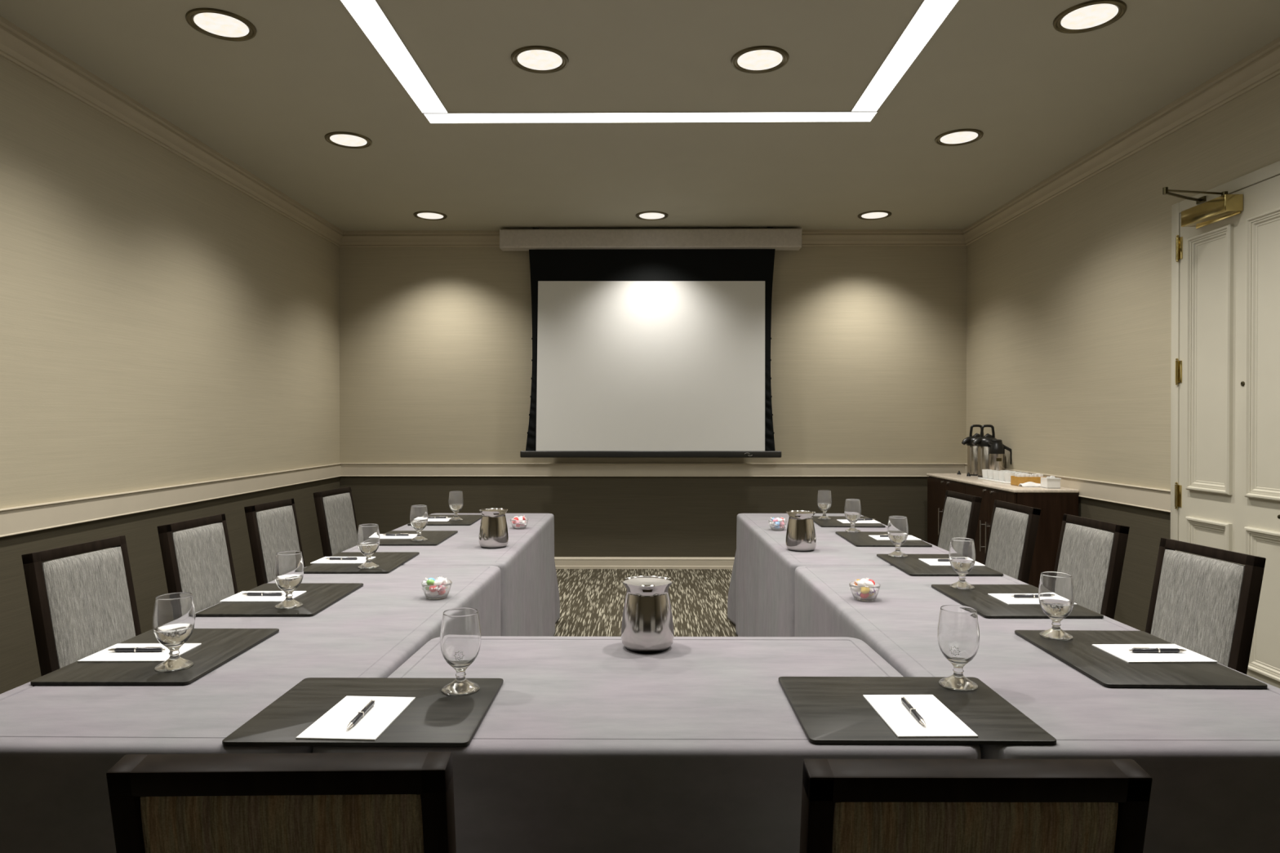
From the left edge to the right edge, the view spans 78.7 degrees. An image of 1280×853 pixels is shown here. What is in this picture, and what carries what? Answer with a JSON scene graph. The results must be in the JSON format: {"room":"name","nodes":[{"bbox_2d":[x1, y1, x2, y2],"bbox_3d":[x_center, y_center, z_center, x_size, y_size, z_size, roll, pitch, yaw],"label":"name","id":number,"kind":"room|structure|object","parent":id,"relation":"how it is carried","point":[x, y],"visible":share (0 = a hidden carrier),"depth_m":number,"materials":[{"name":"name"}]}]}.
{"room":"conference room","nodes":[
{"label":"conference room","id":0,"kind":"room"},
{"bbox_2d":[0,55,339,693],"bbox_3d":[-2.802,-0.206,2.574,0.120,3.220,8.900,0,0,1],"label":"wall","id":1,"kind":"structure","parent":0,"point":[162,324],"depth_m":4.24,"materials":[{"name":"paint"}]},
{"bbox_2d":[0,462,341,537],"bbox_3d":[-2.729,0.416,2.578,0.026,0.119,8.900,0,0,1],"label":"trim","id":2,"kind":"structure","parent":1,"relation":"attached to","point":[18,520],"depth_m":4.24,"materials":[{"name":"beige paint"}]},
{"bbox_2d":[0,15,342,247],"bbox_3d":[-2.713,-1.649,2.564,0.058,0.135,8.900,0,0,1],"label":"trim","id":3,"kind":"structure","parent":1,"relation":"attached to","point":[17,46],"depth_m":4.21,"materials":[{"name":"paint"}]},
{"bbox_2d":[0,0,1279,231],"bbox_3d":[0.066,-1.766,2.538,5.615,0.100,8.900,0,0,1],"label":"ceiling","id":4,"kind":"structure","parent":0,"point":[1042,98],"depth_m":4.08,"materials":[{"name":"paint"}]},
{"bbox_2d":[185,7,257,41],"bbox_3d":[-1.790,-1.716,3.342,0.270,0.010,0.270,0,0,1],"label":"recessed light","id":5,"kind":"object","parent":4,"relation":"in","point":[219,24],"visible":1,"depth_m":3.34,"materials":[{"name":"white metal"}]},
{"bbox_2d":[324,131,372,148],"bbox_3d":[-1.757,-1.725,4.709,0.270,0.010,0.270,0,0,1],"label":"recessed light","id":6,"kind":"object","parent":4,"relation":"in","point":[341,139],"visible":1,"depth_m":4.71,"materials":[{"name":"grey"}]},
{"bbox_2d":[339,0,448,113],"bbox_3d":[-1.136,-1.716,2.954,0.146,0.006,2.668,0,0,1],"label":"recessed light","id":7,"kind":"object","parent":4,"relation":"in","point":[369,15],"visible":1,"depth_m":3.59,"materials":[{"name":"grey"}]},
{"bbox_2d":[413,210,447,220],"bbox_3d":[-1.728,-1.735,6.435,0.270,0.010,0.270,0,0,1],"label":"recessed light","id":8,"kind":"object","parent":4,"relation":"in","point":[424,215],"visible":1,"depth_m":6.43,"materials":[{"name":"grey"}]},
{"bbox_2d":[511,45,568,73],"bbox_3d":[-0.470,-1.718,3.664,0.270,0.010,0.270,0,0,1],"label":"recessed light","id":9,"kind":"object","parent":4,"relation":"in","point":[533,59],"visible":1,"depth_m":3.66,"materials":[{"name":"grey"}]},
{"bbox_2d":[422,111,878,123],"bbox_3d":[0.054,-1.724,4.353,2.496,0.006,0.144,0,0,1],"label":"recessed light","id":10,"kind":"object","parent":4,"relation":"in","point":[673,116],"visible":1,"depth_m":4.34,"materials":[{"name":"grey"}]},
{"bbox_2d":[635,210,668,220],"bbox_3d":[0.098,-1.735,6.437,0.270,0.010,0.270,0,0,1],"label":"recessed light","id":11,"kind":"object","parent":4,"relation":"in","point":[651,215],"visible":1,"depth_m":6.44,"materials":[{"name":"grey"}]},
{"bbox_2d":[730,45,789,73],"bbox_3d":[0.562,-1.718,3.664,0.270,0.010,0.270,0,0,1],"label":"recessed light","id":12,"kind":"object","parent":4,"relation":"in","point":[757,59],"visible":1,"depth_m":3.66,"materials":[{"name":"grey"}]},
{"bbox_2d":[857,210,891,219],"bbox_3d":[1.928,-1.735,6.420,0.270,0.010,0.270,0,0,1],"label":"recessed light","id":13,"kind":"object","parent":4,"relation":"in","point":[872,215],"visible":1,"depth_m":6.42,"materials":[{"name":"grey"}]},
{"bbox_2d":[850,0,959,111],"bbox_3d":[1.211,-1.715,2.933,0.144,0.006,2.668,0,0,1],"label":"recessed light","id":14,"kind":"object","parent":4,"relation":"in","point":[930,15],"visible":1,"depth_m":3.57,"materials":[{"name":"grey"}]},
{"bbox_2d":[934,128,983,146],"bbox_3d":[1.904,-1.724,4.664,0.270,0.010,0.270,0,0,1],"label":"recessed light","id":15,"kind":"object","parent":4,"relation":"in","point":[967,135],"visible":1,"depth_m":4.66,"materials":[{"name":"grey"}]},
{"bbox_2d":[1053,0,1127,33],"bbox_3d":[1.882,-1.716,3.272,0.270,0.010,0.270,0,0,1],"label":"recessed light","id":16,"kind":"object","parent":4,"relation":"in","point":[1093,15],"visible":1,"depth_m":3.27,"materials":[{"name":"grey"}]},
{"bbox_2d":[554,568,737,636],"bbox_3d":[0.066,1.354,2.558,5.615,0.100,8.900,0,0,1],"label":"floor","id":17,"kind":"structure","parent":0,"point":[592,601],"depth_m":5.77,"materials":[{"name":"carpet"}]},
{"bbox_2d":[21,535,141,675],"bbox_3d":[-1.819,0.866,2.833,0.520,0.878,0.420,0,0,6],"label":"chair","id":18,"kind":"object","parent":17,"relation":"on","point":[82,606],"visible":0.55,"depth_m":2.78,"materials":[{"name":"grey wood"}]},
{"bbox_2d":[156,513,238,613],"bbox_3d":[-1.808,0.861,3.560,0.520,0.878,0.420,0,0,5],"label":"chair","id":19,"kind":"object","parent":17,"relation":"on","point":[197,561],"visible":0.48,"depth_m":3.52,"materials":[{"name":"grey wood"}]},
{"bbox_2d":[0,565,500,852],"bbox_3d":[-0.960,0.925,2.237,0.825,0.739,1.777,0,0,1],"label":"tablecloth","id":20,"kind":"object","parent":17,"relation":"on","point":[59,744],"visible":0.34,"depth_m":1.59,"materials":[{"name":"grey fabric"}]},
{"bbox_2d":[30,628,279,685],"bbox_3d":[-1.148,0.553,1.902,0.345,0.008,0.437,0,0,0],"label":"mat","id":21,"kind":"object","parent":20,"relation":"on","point":[219,646],"visible":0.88,"depth_m":1.79,"materials":[{"name":"wood"}]},
{"bbox_2d":[77,643,201,662],"bbox_3d":[-1.209,0.548,1.895,0.210,0.003,0.143,0,0,0],"label":"notepad","id":22,"kind":"object","parent":21,"relation":"on","point":[104,655],"visible":0.82,"depth_m":1.87,"materials":[{"name":"white paper"}]},
{"bbox_2d":[107,646,165,652],"bbox_3d":[-1.220,0.540,1.893,0.138,0.012,0.010,0,0,-1],"label":"pen","id":23,"kind":"object","parent":22,"relation":"on","point":[157,649],"visible":1,"depth_m":1.89,"materials":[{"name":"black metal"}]},
{"bbox_2d":[152,592,195,671],"bbox_3d":[-1.065,0.468,1.786,0.084,0.163,0.084,0,0,-35],"label":"water goblet","id":24,"kind":"object","parent":21,"relation":"on","point":[174,613],"visible":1,"depth_m":1.76,"materials":[{"name":"clear glass"}]},
{"bbox_2d":[195,582,363,616],"bbox_3d":[-1.129,0.550,2.496,0.345,0.008,0.437,0,0,0],"label":"mat","id":25,"kind":"object","parent":20,"relation":"on","point":[317,597],"visible":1,"depth_m":2.40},
{"bbox_2d":[219,591,306,602],"bbox_3d":[-1.203,0.544,2.502,0.210,0.003,0.143,0,0,0],"label":"notepad","id":26,"kind":"object","parent":25,"relation":"on","point":[238,597],"visible":0.8,"depth_m":2.47,"materials":[{"name":"white paper"}]},
{"bbox_2d":[241,591,284,595],"bbox_3d":[-1.208,0.537,2.503,0.138,0.012,0.010,0,0,1],"label":"pen","id":27,"kind":"object","parent":26,"relation":"on","point":[270,593],"visible":1,"depth_m":2.50,"materials":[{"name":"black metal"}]},
{"bbox_2d":[273,551,303,608],"bbox_3d":[-1.067,0.465,2.373,0.084,0.163,0.084,0,0,-12],"label":"water goblet","id":28,"kind":"object","parent":25,"relation":"on","point":[288,571],"visible":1,"depth_m":2.35,"materials":[{"name":"clear glass"}]},
{"bbox_2d":[421,579,452,599],"bbox_3d":[-0.657,0.528,2.524,0.100,0.050,0.100,0,0,1],"label":"candy bowl","id":29,"kind":"object","parent":20,"relation":"on","point":[431,592],"visible":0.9,"depth_m":2.49,"materials":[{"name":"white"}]},
{"bbox_2d":[430,577,445,585],"bbox_3d":[-0.648,0.501,2.506,0.048,0.032,0.026,0,0,-23],"label":"candy","id":30,"kind":"object","parent":29,"relation":"in","point":[438,582],"visible":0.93,"depth_m":2.50,"materials":[{"name":"white food"}]},
{"bbox_2d":[244,497,305,586],"bbox_3d":[-1.816,0.857,4.317,0.520,0.878,0.420,0,0,6],"label":"chair","id":31,"kind":"object","parent":17,"relation":"on","point":[273,531],"visible":0.41,"depth_m":4.22,"materials":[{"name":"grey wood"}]},
{"bbox_2d":[106,751,456,852],"bbox_3d":[-0.475,0.876,1.272,0.436,0.878,0.520,0,0,-1],"label":"chair","id":32,"kind":"object","parent":17,"relation":"on","point":[335,802],"visible":1,"depth_m":1.02,"materials":[{"name":"brown wood"}]},
{"bbox_2d":[313,486,357,556],"bbox_3d":[-1.789,0.852,5.127,0.520,0.878,0.420,0,0,7],"label":"chair","id":33,"kind":"object","parent":17,"relation":"on","point":[335,514],"visible":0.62,"depth_m":5.06,"materials":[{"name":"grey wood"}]},
{"bbox_2d":[341,513,559,636],"bbox_3d":[-0.921,0.913,4.150,0.800,0.739,2.065,0,0,1],"label":"tablecloth","id":34,"kind":"object","parent":17,"relation":"on","point":[530,601],"visible":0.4,"depth_m":3.73,"materials":[{"name":"grey fabric"}]},
{"bbox_2d":[303,551,419,573],"bbox_3d":[-1.118,0.546,3.142,0.345,0.008,0.437,0,0,0],"label":"mat","id":35,"kind":"object","parent":34,"relation":"on","point":[387,562],"visible":0.75,"depth_m":3.05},
{"bbox_2d":[310,556,375,564],"bbox_3d":[-1.198,0.540,3.156,0.210,0.003,0.143,0,0,1],"label":"notepad","id":36,"kind":"object","parent":35,"relation":"on","point":[362,560],"visible":0.88,"depth_m":3.12,"materials":[{"name":"white paper"}]},
{"bbox_2d":[324,556,359,559],"bbox_3d":[-1.202,0.533,3.152,0.138,0.012,0.010,0,0,1],"label":"pen","id":37,"kind":"object","parent":36,"relation":"on","point":[347,557],"visible":1,"depth_m":3.15,"materials":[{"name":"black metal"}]},
{"bbox_2d":[356,524,379,568],"bbox_3d":[-1.046,0.461,3.009,0.084,0.163,0.084,0,0,-20],"label":"water goblet","id":38,"kind":"object","parent":35,"relation":"on","point":[368,535],"visible":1,"depth_m":2.98,"materials":[{"name":"clear glass"}]},
{"bbox_2d":[379,530,457,545],"bbox_3d":[-1.107,0.541,3.800,0.345,0.008,0.437,0,0,0],"label":"mat","id":39,"kind":"object","parent":34,"relation":"on","point":[434,537],"visible":0.8,"depth_m":3.73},
{"bbox_2d":[379,533,417,538],"bbox_3d":[-1.192,0.536,3.806,0.210,0.003,0.143,0,0,1],"label":"notepad","id":40,"kind":"object","parent":39,"relation":"on","point":[412,535],"visible":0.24,"depth_m":3.79,"materials":[{"name":"white paper"}]},
{"bbox_2d":[382,533,410,536],"bbox_3d":[-1.190,0.528,3.814,0.138,0.012,0.010,0,0,-1],"label":"pen","id":41,"kind":"object","parent":40,"relation":"on","point":[386,535],"visible":1,"depth_m":3.81,"materials":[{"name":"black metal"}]},
{"bbox_2d":[409,505,428,541],"bbox_3d":[-1.046,0.456,3.696,0.084,0.163,0.084,0,0,-12],"label":"water goblet","id":42,"kind":"object","parent":39,"relation":"on","point":[419,517],"visible":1,"depth_m":3.67,"materials":[{"name":"clear glass"}]},
{"bbox_2d":[407,515,482,525],"bbox_3d":[-1.103,0.537,4.492,0.345,0.008,0.437,0,0,0],"label":"mat","id":43,"kind":"object","parent":34,"relation":"on","point":[468,520],"visible":0.69,"depth_m":4.37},
{"bbox_2d":[427,518,450,521],"bbox_3d":[-1.186,0.532,4.457,0.210,0.003,0.143,0,0,1],"label":"notepad","id":44,"kind":"object","parent":43,"relation":"on","point":[428,519],"visible":0.4,"depth_m":4.45,"materials":[{"name":"white paper"}]},
{"bbox_2d":[448,490,463,520],"bbox_3d":[-1.048,0.452,4.447,0.084,0.163,0.084,0,0,-1],"label":"water goblet","id":45,"kind":"object","parent":43,"relation":"on","point":[455,500],"visible":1,"depth_m":4.42,"materials":[{"name":"clear glass"}]},
{"bbox_2d":[479,508,508,548],"bbox_3d":[-0.665,0.463,3.552,0.133,0.168,0.137,0,0,-21],"label":"water pitcher","id":46,"kind":"object","parent":34,"relation":"on","point":[493,531],"visible":1,"depth_m":3.50,"materials":[{"name":"silver metal"}]},
{"bbox_2d":[510,518,528,528],"bbox_3d":[-0.642,0.518,4.159,0.096,0.050,0.096,0,1,45],"label":"candy bowl","id":47,"kind":"object","parent":34,"relation":"on","point":[516,524],"visible":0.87,"depth_m":4.12,"materials":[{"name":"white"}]},
{"bbox_2d":[312,636,981,852],"bbox_3d":[0.015,0.928,1.724,1.202,0.739,0.749,0,0,1],"label":"tablecloth","id":48,"kind":"object","parent":17,"relation":"on","point":[584,744],"visible":0.61,"depth_m":1.38,"materials":[{"name":"grey fabric"}]},
{"bbox_2d":[222,677,503,746],"bbox_3d":[-0.517,0.556,1.539,0.437,0.008,0.345,0,0,1],"label":"mat","id":49,"kind":"object","parent":48,"relation":"on","point":[434,718],"visible":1,"depth_m":1.51,"materials":[{"name":"wood"}]},
{"bbox_2d":[295,696,415,741],"bbox_3d":[-0.532,0.551,1.481,0.143,0.003,0.210,0,0,3],"label":"notepad","id":50,"kind":"object","parent":49,"relation":"on","point":[332,726],"visible":0.96,"depth_m":1.46,"materials":[{"name":"white paper"}]},
{"bbox_2d":[346,699,374,728],"bbox_3d":[-0.527,0.543,1.475,0.010,0.012,0.138,0,0,1],"label":"pen","id":51,"kind":"object","parent":50,"relation":"on","point":[371,703],"visible":1,"depth_m":1.47,"materials":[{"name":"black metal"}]},
{"bbox_2d":[440,608,480,695],"bbox_3d":[-0.375,0.469,1.634,0.084,0.163,0.084,0,0,29],"label":"water goblet","id":52,"kind":"object","parent":49,"relation":"on","point":[460,629],"visible":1,"depth_m":1.61,"materials":[{"name":"clear glass"}]},
{"bbox_2d":[621,575,673,653],"bbox_3d":[0.019,0.473,1.969,0.133,0.168,0.137,0,0,1],"label":"water pitcher","id":53,"kind":"object","parent":48,"relation":"on","point":[647,624],"visible":1,"depth_m":1.92,"materials":[{"name":"metal"}]},
{"bbox_2d":[727,513,949,636],"bbox_3d":[0.983,0.913,4.145,0.824,0.739,2.092,0,0,1],"label":"tablecloth","id":54,"kind":"object","parent":17,"relation":"on","point":[761,601],"visible":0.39,"depth_m":3.75,"materials":[{"name":"grey fabric"}]},
{"bbox_2d":[768,520,786,530],"bbox_3d":[0.723,0.518,4.102,0.100,0.050,0.100,0,0,-7],"label":"candy bowl","id":55,"kind":"object","parent":54,"relation":"on","point":[780,526],"visible":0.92,"depth_m":4.07,"materials":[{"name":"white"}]},
{"bbox_2d":[785,510,816,551],"bbox_3d":[0.714,0.464,3.465,0.133,0.168,0.137,0,0,26],"label":"water pitcher","id":56,"kind":"object","parent":54,"relation":"on","point":[801,536],"visible":1,"depth_m":3.42,"materials":[{"name":"silver metal"}]},
{"bbox_2d":[813,515,885,527],"bbox_3d":[1.158,0.538,4.418,0.345,0.008,0.437,0,0,3],"label":"mat","id":57,"kind":"object","parent":54,"relation":"on","point":[833,522],"visible":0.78,"depth_m":4.30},
{"bbox_2d":[817,490,831,519],"bbox_3d":[1.062,0.451,4.495,0.084,0.163,0.084,0,0,25],"label":"water goblet","id":58,"kind":"object","parent":57,"relation":"on","point":[824,497],"visible":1,"depth_m":4.46,"materials":[{"name":"clear glass"}]},
{"bbox_2d":[837,520,880,523],"bbox_3d":[1.226,0.532,4.380,0.210,0.003,0.143,0,0,1],"label":"notepad","id":59,"kind":"object","parent":57,"relation":"on","point":[841,521],"visible":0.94,"depth_m":4.34,"materials":[{"name":"white paper"}]},
{"bbox_2d":[835,531,932,546],"bbox_3d":[1.162,0.542,3.765,0.345,0.008,0.437,0,0,2],"label":"mat","id":60,"kind":"object","parent":54,"relation":"on","point":[861,539],"visible":0.72,"depth_m":3.68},
{"bbox_2d":[844,498,861,532],"bbox_3d":[1.086,0.455,3.986,0.084,0.163,0.084,0,0,28],"label":"water goblet","id":61,"kind":"object","parent":60,"relation":"on","point":[852,509],"visible":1,"depth_m":3.96,"materials":[{"name":"clear glass"}]},
{"bbox_2d":[868,535,921,540],"bbox_3d":[1.227,0.536,3.765,0.210,0.003,0.143,0,0,1],"label":"notepad","id":62,"kind":"object","parent":60,"relation":"on","point":[876,537],"visible":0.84,"depth_m":3.74,"materials":[{"name":"white paper"}]},
{"bbox_2d":[936,490,982,551],"bbox_3d":[1.772,0.853,4.854,0.520,0.878,0.420,0,0,-1],"label":"chair","id":63,"kind":"object","parent":17,"relation":"on","point":[960,517],"visible":0.35,"depth_m":4.80,"materials":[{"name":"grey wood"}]},
{"bbox_2d":[799,759,1152,852],"bbox_3d":[0.434,0.876,1.254,0.436,0.878,0.520,0,0,0],"label":"chair","id":64,"kind":"object","parent":17,"relation":"on","point":[849,806],"visible":1,"depth_m":1.00,"materials":[{"name":"brown wood"}]},
{"bbox_2d":[926,473,1079,587],"bbox_3d":[2.654,0.845,5.922,0.455,0.875,1.612,0,0,1],"label":"credenza","id":65,"kind":"object","parent":17,"relation":"on","point":[1053,504],"visible":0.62,"depth_m":5.19,"materials":[{"name":"brown wood"}]},
{"bbox_2d":[961,424,983,475],"bbox_3d":[2.770,0.194,6.473,0.197,0.421,0.163,0,0,22],"label":"airpot","id":66,"kind":"object","parent":65,"relation":"on","point":[972,451],"visible":0.52,"depth_m":6.43,"materials":[{"name":"metal"}]},
{"bbox_2d":[972,424,996,477],"bbox_3d":[2.778,0.195,6.287,0.197,0.421,0.163,0,0,22],"label":"airpot","id":67,"kind":"object","parent":65,"relation":"on","point":[982,442],"visible":0.69,"depth_m":6.24,"materials":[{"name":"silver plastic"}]},
{"bbox_2d":[977,477,1010,484],"bbox_3d":[2.731,0.403,5.833,0.225,0.010,0.510,0,0,1],"label":"serving tray","id":68,"kind":"object","parent":65,"relation":"on","point":[981,478],"visible":0.43,"depth_m":5.78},
{"bbox_2d":[992,471,1003,479],"bbox_3d":[2.687,0.366,5.853,0.082,0.064,0.071,0,0,-11],"label":"coffee mug","id":69,"kind":"object","parent":68,"relation":"on","point":[995,473],"visible":0.62,"depth_m":5.83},
{"bbox_2d":[998,471,1008,480],"bbox_3d":[2.679,0.367,5.765,0.071,0.064,0.082,0,0,-12],"label":"coffee mug","id":70,"kind":"object","parent":68,"relation":"on","point":[1001,474],"visible":0.7,"depth_m":5.74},
{"bbox_2d":[1004,472,1014,481],"bbox_3d":[2.680,0.367,5.672,0.071,0.064,0.082,0,0,10],"label":"coffee mug","id":71,"kind":"object","parent":68,"relation":"on","point":[1006,475],"visible":0.78,"depth_m":5.64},
{"bbox_2d":[988,439,1012,471],"bbox_3d":[2.831,0.254,6.133,0.169,0.306,0.114,0,0,43],"label":"thermal carafe","id":72,"kind":"object","parent":65,"relation":"on","point":[997,449],"visible":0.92,"depth_m":6.11,"materials":[{"name":"metal"}]},
{"bbox_2d":[926,473,1079,493],"bbox_3d":[2.670,0.419,5.919,0.424,0.022,1.612,0,0,1],"label":"countertop","id":73,"kind":"structure","parent":65,"relation":"on","point":[962,477],"depth_m":5.46,"materials":[{"name":"beige stone"}]},
{"bbox_2d":[1010,475,1046,486],"bbox_3d":[2.702,0.379,5.433,0.194,0.064,0.110,0,0,1],"label":"box","id":74,"kind":"object","parent":65,"relation":"on","point":[1015,481],"visible":0.68,"depth_m":5.38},
{"bbox_2d":[1018,481,1040,486],"bbox_3d":[2.670,0.393,5.334,0.144,0.034,0.060,0,0,1],"label":"folded napkin","id":75,"kind":"object","parent":65,"relation":"on","point":[1028,483],"visible":0.97,"depth_m":5.32,"materials":[{"name":"white paper"}]},
{"bbox_2d":[1040,477,1061,488],"bbox_3d":[2.753,0.378,5.238,0.096,0.068,0.092,0,0,1],"label":"caddy","id":76,"kind":"object","parent":65,"relation":"on","point":[1046,482],"visible":0.99,"depth_m":5.20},
{"bbox_2d":[983,499,1040,583],"bbox_3d":[1.805,0.857,4.235,0.520,0.878,0.420,0,0,-1],"label":"chair","id":77,"kind":"object","parent":17,"relation":"on","point":[1012,534],"visible":0.48,"depth_m":4.15,"materials":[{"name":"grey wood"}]},
{"bbox_2d":[794,565,1279,852],"bbox_3d":[1.000,0.925,2.224,0.808,0.739,1.771,0,0,1],"label":"tablecloth","id":78,"kind":"object","parent":17,"relation":"on","point":[1211,756],"visible":0.41,"depth_m":1.55,"materials":[{"name":"grey fabric"}]},
{"bbox_2d":[848,581,880,601],"bbox_3d":[0.720,0.529,2.500,0.100,0.050,0.100,0,0,43],"label":"candy bowl","id":79,"kind":"object","parent":78,"relation":"on","point":[860,593],"visible":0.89,"depth_m":2.46,"materials":[{"name":"clear"}]},
{"bbox_2d":[777,676,1056,745],"bbox_3d":[0.520,0.556,1.547,0.437,0.008,0.345,0,0,1],"label":"mat","id":80,"kind":"object","parent":78,"relation":"on","point":[829,710],"visible":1,"depth_m":1.51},
{"bbox_2d":[862,694,977,737],"bbox_3d":[0.528,0.551,1.492,0.143,0.003,0.210,0,0,-1],"label":"notepad","id":81,"kind":"object","parent":80,"relation":"on","point":[940,722],"visible":0.96,"depth_m":1.47,"materials":[{"name":"white paper"}]},
{"bbox_2d":[900,697,925,725],"bbox_3d":[0.521,0.543,1.492,0.010,0.012,0.138,0,0,2],"label":"pen","id":82,"kind":"object","parent":81,"relation":"on","point":[904,700],"visible":1,"depth_m":1.48,"materials":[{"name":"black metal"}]},
{"bbox_2d":[937,604,979,691],"bbox_3d":[0.677,0.469,1.661,0.084,0.163,0.084,0,0,32],"label":"water goblet","id":83,"kind":"object","parent":80,"relation":"on","point":[958,629],"visible":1,"depth_m":1.63,"materials":[{"name":"clear glass"}]},
{"bbox_2d":[876,554,1003,576],"bbox_3d":[1.171,0.546,3.093,0.345,0.008,0.437,0,0,1],"label":"mat","id":84,"kind":"object","parent":78,"relation":"on","point":[911,565],"visible":0.73,"depth_m":3.00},
{"bbox_2d":[887,515,908,557],"bbox_3d":[1.078,0.459,3.263,0.084,0.163,0.084,0,0,20],"label":"water goblet","id":85,"kind":"object","parent":84,"relation":"on","point":[897,526],"visible":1,"depth_m":3.23,"materials":[{"name":"clear glass"}]},
{"bbox_2d":[918,558,985,566],"bbox_3d":[1.238,0.540,3.108,0.210,0.003,0.143,0,0,2],"label":"notepad","id":86,"kind":"object","parent":84,"relation":"on","point":[931,562],"visible":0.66,"depth_m":3.09,"materials":[{"name":"white paper"}]},
{"bbox_2d":[931,584,1103,618],"bbox_3d":[1.172,0.550,2.475,0.345,0.008,0.437,0,0,0],"label":"mat","id":87,"kind":"object","parent":78,"relation":"on","point":[986,606],"visible":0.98,"depth_m":2.40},
{"bbox_2d":[948,537,975,589],"bbox_3d":[1.091,0.463,2.644,0.084,0.163,0.084,0,0,36],"label":"water goblet","id":88,"kind":"object","parent":87,"relation":"on","point":[962,554],"visible":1,"depth_m":2.62,"materials":[{"name":"clear glass"}]},
{"bbox_2d":[987,593,1076,604],"bbox_3d":[1.234,0.545,2.464,0.210,0.003,0.143,0,0,0],"label":"notepad","id":89,"kind":"object","parent":87,"relation":"on","point":[1006,598],"visible":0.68,"depth_m":2.45,"materials":[{"name":"white paper"}]},
{"bbox_2d":[1011,594,1038,597],"bbox_3d":[1.246,0.537,2.475,0.138,0.012,0.010,0,0,1],"label":"pen","id":90,"kind":"object","parent":89,"relation":"on","point":[1014,595],"visible":0.67,"depth_m":2.47,"materials":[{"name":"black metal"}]},
{"bbox_2d":[1014,630,1267,688],"bbox_3d":[1.173,0.553,1.883,0.345,0.008,0.437,0,0,1],"label":"mat","id":91,"kind":"object","parent":78,"relation":"on","point":[1106,669],"visible":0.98,"depth_m":1.79,"materials":[{"name":"wood"}]},
{"bbox_2d":[1038,571,1074,639],"bbox_3d":[1.087,0.467,2.038,0.084,0.163,0.084,0,0,28],"label":"water goblet","id":92,"kind":"object","parent":91,"relation":"on","point":[1055,589],"visible":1,"depth_m":2.01,"materials":[{"name":"clear glass"}]},
{"bbox_2d":[1092,644,1217,662],"bbox_3d":[1.239,0.548,1.888,0.210,0.003,0.143,0,0,-1],"label":"notepad","id":93,"kind":"object","parent":91,"relation":"on","point":[1121,651],"visible":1,"depth_m":1.87,"materials":[{"name":"white paper"}]},
{"bbox_2d":[1128,647,1186,653],"bbox_3d":[1.251,0.540,1.887,0.138,0.012,0.010,0,0,1],"label":"pen","id":94,"kind":"object","parent":93,"relation":"on","point":[1137,650],"visible":1,"depth_m":1.88,"materials":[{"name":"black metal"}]},
{"bbox_2d":[1053,514,1129,619],"bbox_3d":[1.836,0.861,3.555,0.520,0.878,0.420,0,0,-2],"label":"chair","id":95,"kind":"object","parent":17,"relation":"on","point":[1094,557],"visible":0.42,"depth_m":3.46,"materials":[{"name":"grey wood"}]},
{"bbox_2d":[1145,537,1266,674],"bbox_3d":[1.796,0.866,2.774,0.520,0.878,0.420,0,0,-4],"label":"chair","id":96,"kind":"object","parent":17,"relation":"on","point":[1204,606],"visible":0.34,"depth_m":2.72,"materials":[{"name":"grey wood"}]},
{"bbox_2d":[339,246,966,557],"bbox_3d":[0.106,-0.234,7.058,5.855,3.220,0.120,0,0,1],"label":"wall","id":97,"kind":"structure","parent":0,"point":[868,344],"depth_m":7.00,"materials":[{"name":"paint"}]},
{"bbox_2d":[554,556,734,568],"bbox_3d":[0.106,1.224,6.997,5.615,0.104,0.020,0,0,1],"label":"baseboard","id":98,"kind":"structure","parent":97,"relation":"attached to","point":[561,562],"depth_m":6.99,"materials":[{"name":"beige paint"}]},
{"bbox_2d":[499,226,801,457],"bbox_3d":[0.091,-0.735,6.866,2.624,2.016,0.178,0,0,1],"label":"projection screen","id":99,"kind":"object","parent":97,"relation":"attached to","point":[647,343],"visible":1,"depth_m":6.86,"materials":[{"name":"fabric"}]},
{"bbox_2d":[341,462,964,476],"bbox_3d":[0.106,0.389,6.989,5.615,0.119,0.026,0,0,1],"label":"trim","id":100,"kind":"structure","parent":97,"relation":"attached to","point":[348,469],"depth_m":6.99,"materials":[{"name":"beige paint"}]},
{"bbox_2d":[340,229,966,247],"bbox_3d":[0.106,-1.676,6.960,5.615,0.135,0.058,0,0,1],"label":"trim","id":101,"kind":"structure","parent":97,"relation":"attached to","point":[810,237],"depth_m":6.95,"materials":[{"name":"paint"}]},
{"bbox_2d":[966,74,1279,631],"bbox_3d":[2.933,-0.206,2.522,0.120,3.220,8.900,0,0,1],"label":"wall","id":102,"kind":"structure","parent":0,"point":[1068,300],"depth_m":4.87,"materials":[{"name":"paint"}]},
{"bbox_2d":[964,463,1170,512],"bbox_3d":[2.888,0.397,5.598,0.026,0.119,2.758,0,0,1],"label":"trim","id":103,"kind":"structure","parent":102,"relation":"attached to","point":[1156,499],"depth_m":4.69,"materials":[{"name":"beige paint"}]},
{"bbox_2d":[962,36,1279,245],"bbox_3d":[2.844,-1.648,2.514,0.058,0.135,8.900,0,0,1],"label":"trim","id":104,"kind":"structure","parent":102,"relation":"attached to","point":[1263,64],"depth_m":4.39,"materials":[{"name":"paint"}]},
{"bbox_2d":[1162,174,1279,688],"bbox_3d":[2.704,0.060,3.711,0.359,2.450,0.930,0,0,1],"label":"door","id":105,"kind":"structure","parent":102,"relation":"in","point":[1227,494],"depth_m":3.76,"materials":[{"name":"paint"}]},
{"bbox_2d":[1170,160,1279,551],"bbox_3d":[2.872,0.053,3.700,0.024,2.487,1.034,0,0,1],"label":"trim","id":106,"kind":"structure","parent":102,"relation":"attached to","point":[1271,171],"depth_m":4.16,"materials":[{"name":"paint"}]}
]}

